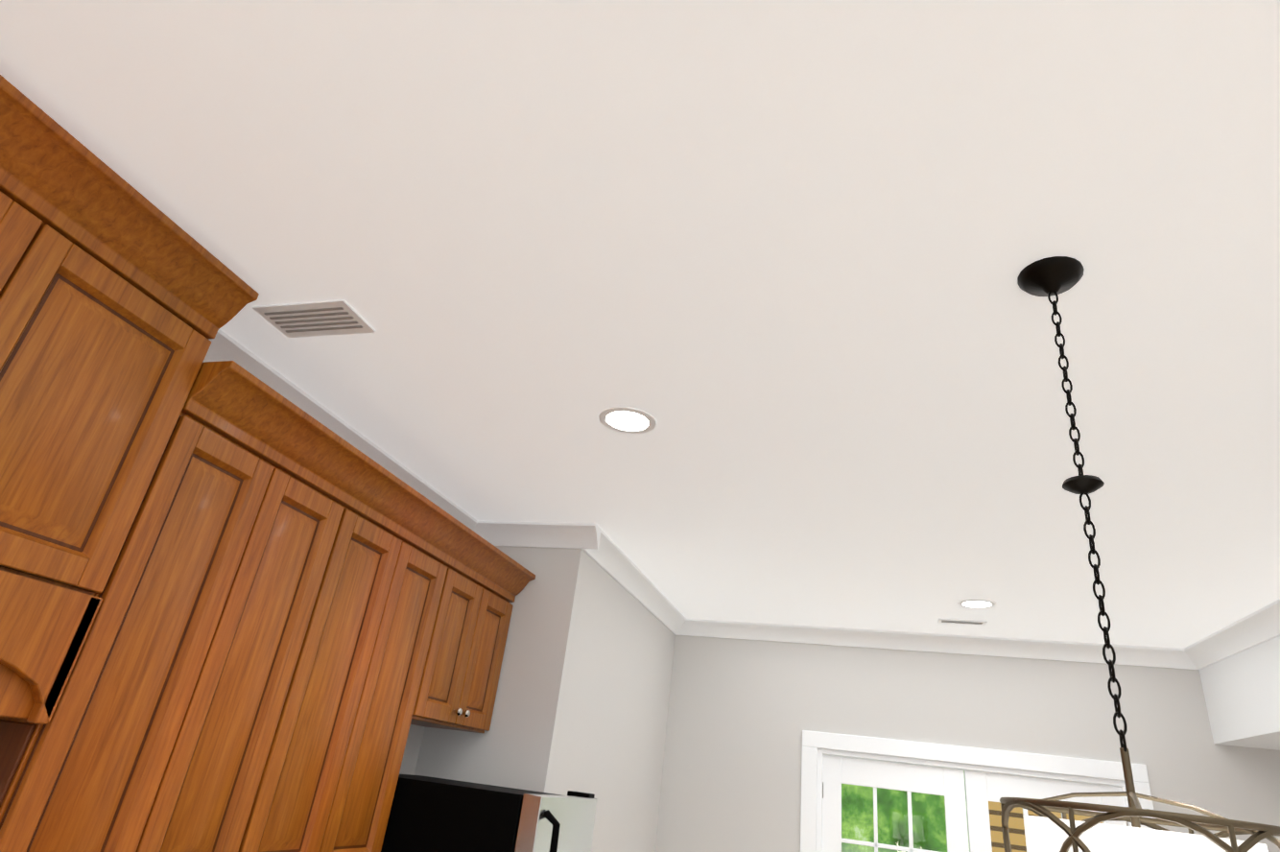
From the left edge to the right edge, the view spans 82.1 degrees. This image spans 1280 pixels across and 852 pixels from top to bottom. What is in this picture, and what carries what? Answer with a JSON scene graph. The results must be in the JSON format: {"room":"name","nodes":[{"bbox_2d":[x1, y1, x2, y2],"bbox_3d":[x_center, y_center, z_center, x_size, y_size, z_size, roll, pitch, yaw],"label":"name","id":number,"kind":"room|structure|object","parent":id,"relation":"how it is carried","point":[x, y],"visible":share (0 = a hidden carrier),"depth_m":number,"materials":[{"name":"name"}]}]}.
{"room":"kitchen","nodes":[
{"label":"kitchen","id":0,"kind":"room"},
{"bbox_2d":[399,724,425,775],"bbox_3d":[-1.940,0.380,0.436,0.160,2.870,6.620,-1,-27,17],"label":"wall","id":1,"kind":"structure","parent":0,"point":[412,750],"depth_m":3.22,"materials":[{"name":"paint"}]},
{"bbox_2d":[0,94,245,731],"bbox_3d":[-1.407,-0.071,1.373,0.327,1.050,0.898,-1,-27,17],"label":"upper cabinet","id":2,"kind":"object","parent":1,"relation":"attached to","point":[107,320],"depth_m":1.53,"materials":[{"name":"brown wood"}]},
{"bbox_2d":[0,358,376,851],"bbox_3d":[-1.224,0.537,1.944,0.327,1.200,0.716,-1,-27,17],"label":"upper cabinet","id":3,"kind":"object","parent":1,"relation":"attached to","point":[242,608],"depth_m":1.84,"materials":[{"name":"brown wood"}]},
{"bbox_2d":[202,329,478,531],"bbox_3d":[-1.684,-0.896,0.932,0.085,0.100,6.460,-1,-27,17],"label":"crown molding","id":4,"kind":"structure","parent":1,"relation":"attached to","point":[223,347],"depth_m":2.62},
{"bbox_2d":[264,470,468,851],"bbox_3d":[-1.057,0.818,2.479,0.327,1.200,0.802,-1,-27,17],"label":"upper cabinet","id":5,"kind":"object","parent":1,"relation":"attached to","point":[382,660],"depth_m":2.46,"materials":[{"name":"brown wood"}]},
{"bbox_2d":[426,535,521,733],"bbox_3d":[-0.856,0.890,3.139,0.327,0.710,0.628,-1,-27,17],"label":"upper cabinet","id":6,"kind":"object","parent":1,"relation":"attached to","point":[464,696],"depth_m":3.10,"materials":[{"name":"brown wood"}]},
{"bbox_2d":[413,545,592,794],"bbox_3d":[-0.708,1.820,3.081,0.620,2.870,0.160,-1,-27,17],"label":"wall","id":7,"kind":"structure","parent":0,"point":[520,744],"depth_m":3.27,"materials":[{"name":"paint"}]},
{"bbox_2d":[474,521,574,548],"bbox_3d":[-0.547,0.527,3.566,0.510,0.100,0.085,-1,-27,17],"label":"crown molding","id":8,"kind":"structure","parent":7,"relation":"attached to","point":[510,533],"depth_m":3.56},
{"bbox_2d":[557,559,675,851],"bbox_3d":[-0.202,2.298,3.932,0.160,2.870,1.990,-1,-27,17],"label":"wall","id":9,"kind":"structure","parent":0,"point":[613,753],"depth_m":3.99,"materials":[{"name":"paint"}]},
{"bbox_2d":[570,522,689,635],"bbox_3d":[0.007,0.942,4.276,0.085,0.100,1.965,-1,-27,17],"label":"crown molding","id":10,"kind":"structure","parent":9,"relation":"attached to","point":[596,544],"depth_m":3.98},
{"bbox_2d":[0,0,1279,648],"bbox_3d":[2.969,-0.184,1.394,9.020,0.100,10.360,-1,-27,17],"label":"ceiling","id":11,"kind":"structure","parent":0,"point":[764,263],"depth_m":1.64,"materials":[{"name":"paint"}]},
{"bbox_2d":[252,299,375,337],"bbox_3d":[-0.915,-0.298,2.066,0.300,0.008,0.150,-1,-27,17],"label":"ceiling vent","id":12,"kind":"object","parent":11,"relation":"in","point":[337,317],"visible":1,"depth_m":2.06,"materials":[{"name":"white metal"}]},
{"bbox_2d":[598,406,656,433],"bbox_3d":[-0.041,-0.016,2.419,0.190,0.007,0.190,-1,-27,17],"label":"recessed light","id":13,"kind":"object","parent":11,"relation":"in","point":[627,419],"visible":1,"depth_m":2.41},
{"bbox_2d":[937,618,987,625],"bbox_3d":[1.888,1.151,4.310,0.260,0.008,0.090,-1,-27,17],"label":"ceiling vent","id":14,"kind":"object","parent":11,"relation":"in","point":[963,622],"visible":0.98,"depth_m":4.30,"materials":[{"name":"white metal"}]},
{"bbox_2d":[957,598,995,608],"bbox_3d":[1.800,0.952,3.926,0.190,0.007,0.190,-1,-27,17],"label":"recessed light","id":15,"kind":"object","parent":11,"relation":"in","point":[977,604],"visible":1,"depth_m":3.92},
{"bbox_2d":[999,256,1279,851],"bbox_3d":[0.789,0.294,1.260,0.370,1.375,0.370,-1,-27,17],"label":"pendant light","id":16,"kind":"object","parent":11,"relation":"hanging from","point":[1046,830],"visible":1,"depth_m":1.11,"materials":[{"name":"black metal"}]},
{"bbox_2d":[1198,635,1279,750],"bbox_3d":[2.332,-0.338,0.554,0.439,0.500,8.450,-1,-27,17],"label":"soffit","id":17,"kind":"structure","parent":11,"relation":"attached to","point":[1242,693],"depth_m":3.78,"materials":[{"name":"paint"}]},
{"bbox_2d":[1181,598,1279,669],"bbox_3d":[2.105,-0.512,0.716,0.085,0.100,8.450,-1,-27,17],"label":"crown molding","id":18,"kind":"structure","parent":17,"relation":"attached to","point":[1263,625],"depth_m":3.76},
{"bbox_2d":[655,635,1279,851],"bbox_3d":[1.834,2.676,4.171,3.586,2.870,0.160,-1,-27,17],"label":"wall","id":19,"kind":"structure","parent":0,"point":[743,714],"depth_m":4.58,"materials":[{"name":"paint"}]},
{"bbox_2d":[686,618,1185,668],"bbox_3d":[1.700,1.388,4.745,3.040,0.100,0.085,-1,-27,17],"label":"crown molding","id":20,"kind":"structure","parent":19,"relation":"attached to","point":[1061,651],"depth_m":4.67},
{"bbox_2d":[816,748,1132,851],"bbox_3d":[1.831,2.996,3.979,1.712,2.131,0.196,-1,-27,17],"label":"french door","id":21,"kind":"structure","parent":19,"relation":"in","point":[984,785],"depth_m":4.37,"materials":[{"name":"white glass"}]},
{"bbox_3d":[0.181,2.118,0.030,4.396,0.100,8.610,-1,-27,17],"label":"floor","id":22,"kind":"structure","parent":0,"visible":0},
{"bbox_2d":[380,773,596,851],"bbox_3d":[-0.707,2.142,2.446,0.877,1.745,0.590,-1,-27,17],"label":"refrigerator","id":23,"kind":"object","parent":22,"relation":"on","point":[428,814],"visible":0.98,"depth_m":2.51,"materials":[{"name":"black metal"}]},
{"label":"outside","id":24,"kind":"structure","parent":0,"visible":0},
{"bbox_2d":[841,770,969,851],"bbox_3d":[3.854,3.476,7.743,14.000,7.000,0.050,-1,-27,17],"label":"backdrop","id":25,"kind":"structure","parent":24,"point":[865,803],"depth_m":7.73,"materials":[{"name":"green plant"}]},
{"bbox_3d":[3.031,4.885,4.936,14.000,0.100,3.720,-1,-27,17],"label":"ground","id":26,"kind":"structure","parent":24,"visible":0},
{"bbox_2d":[988,801,1102,851],"bbox_3d":[2.769,3.412,4.759,1.050,2.320,0.120,-1,-27,17],"label":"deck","id":27,"kind":"object","parent":26,"relation":"on","point":[995,843],"depth_m":5.11,"materials":[{"name":"beige wood"}]},
{"bbox_3d":[2.715,1.109,0.701,0.160,2.870,10.200,-1,-27,17],"label":"wall","id":28,"kind":"structure","parent":0,"visible":0},
{"bbox_2d":[800,730,1154,851],"bbox_3d":[1.818,2.924,3.940,1.900,2.225,0.020,-1,-27,17],"label":"door frame","id":29,"kind":"structure","parent":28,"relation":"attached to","point":[813,742],"depth_m":4.39,"materials":[{"name":"white wood"}]}
]}

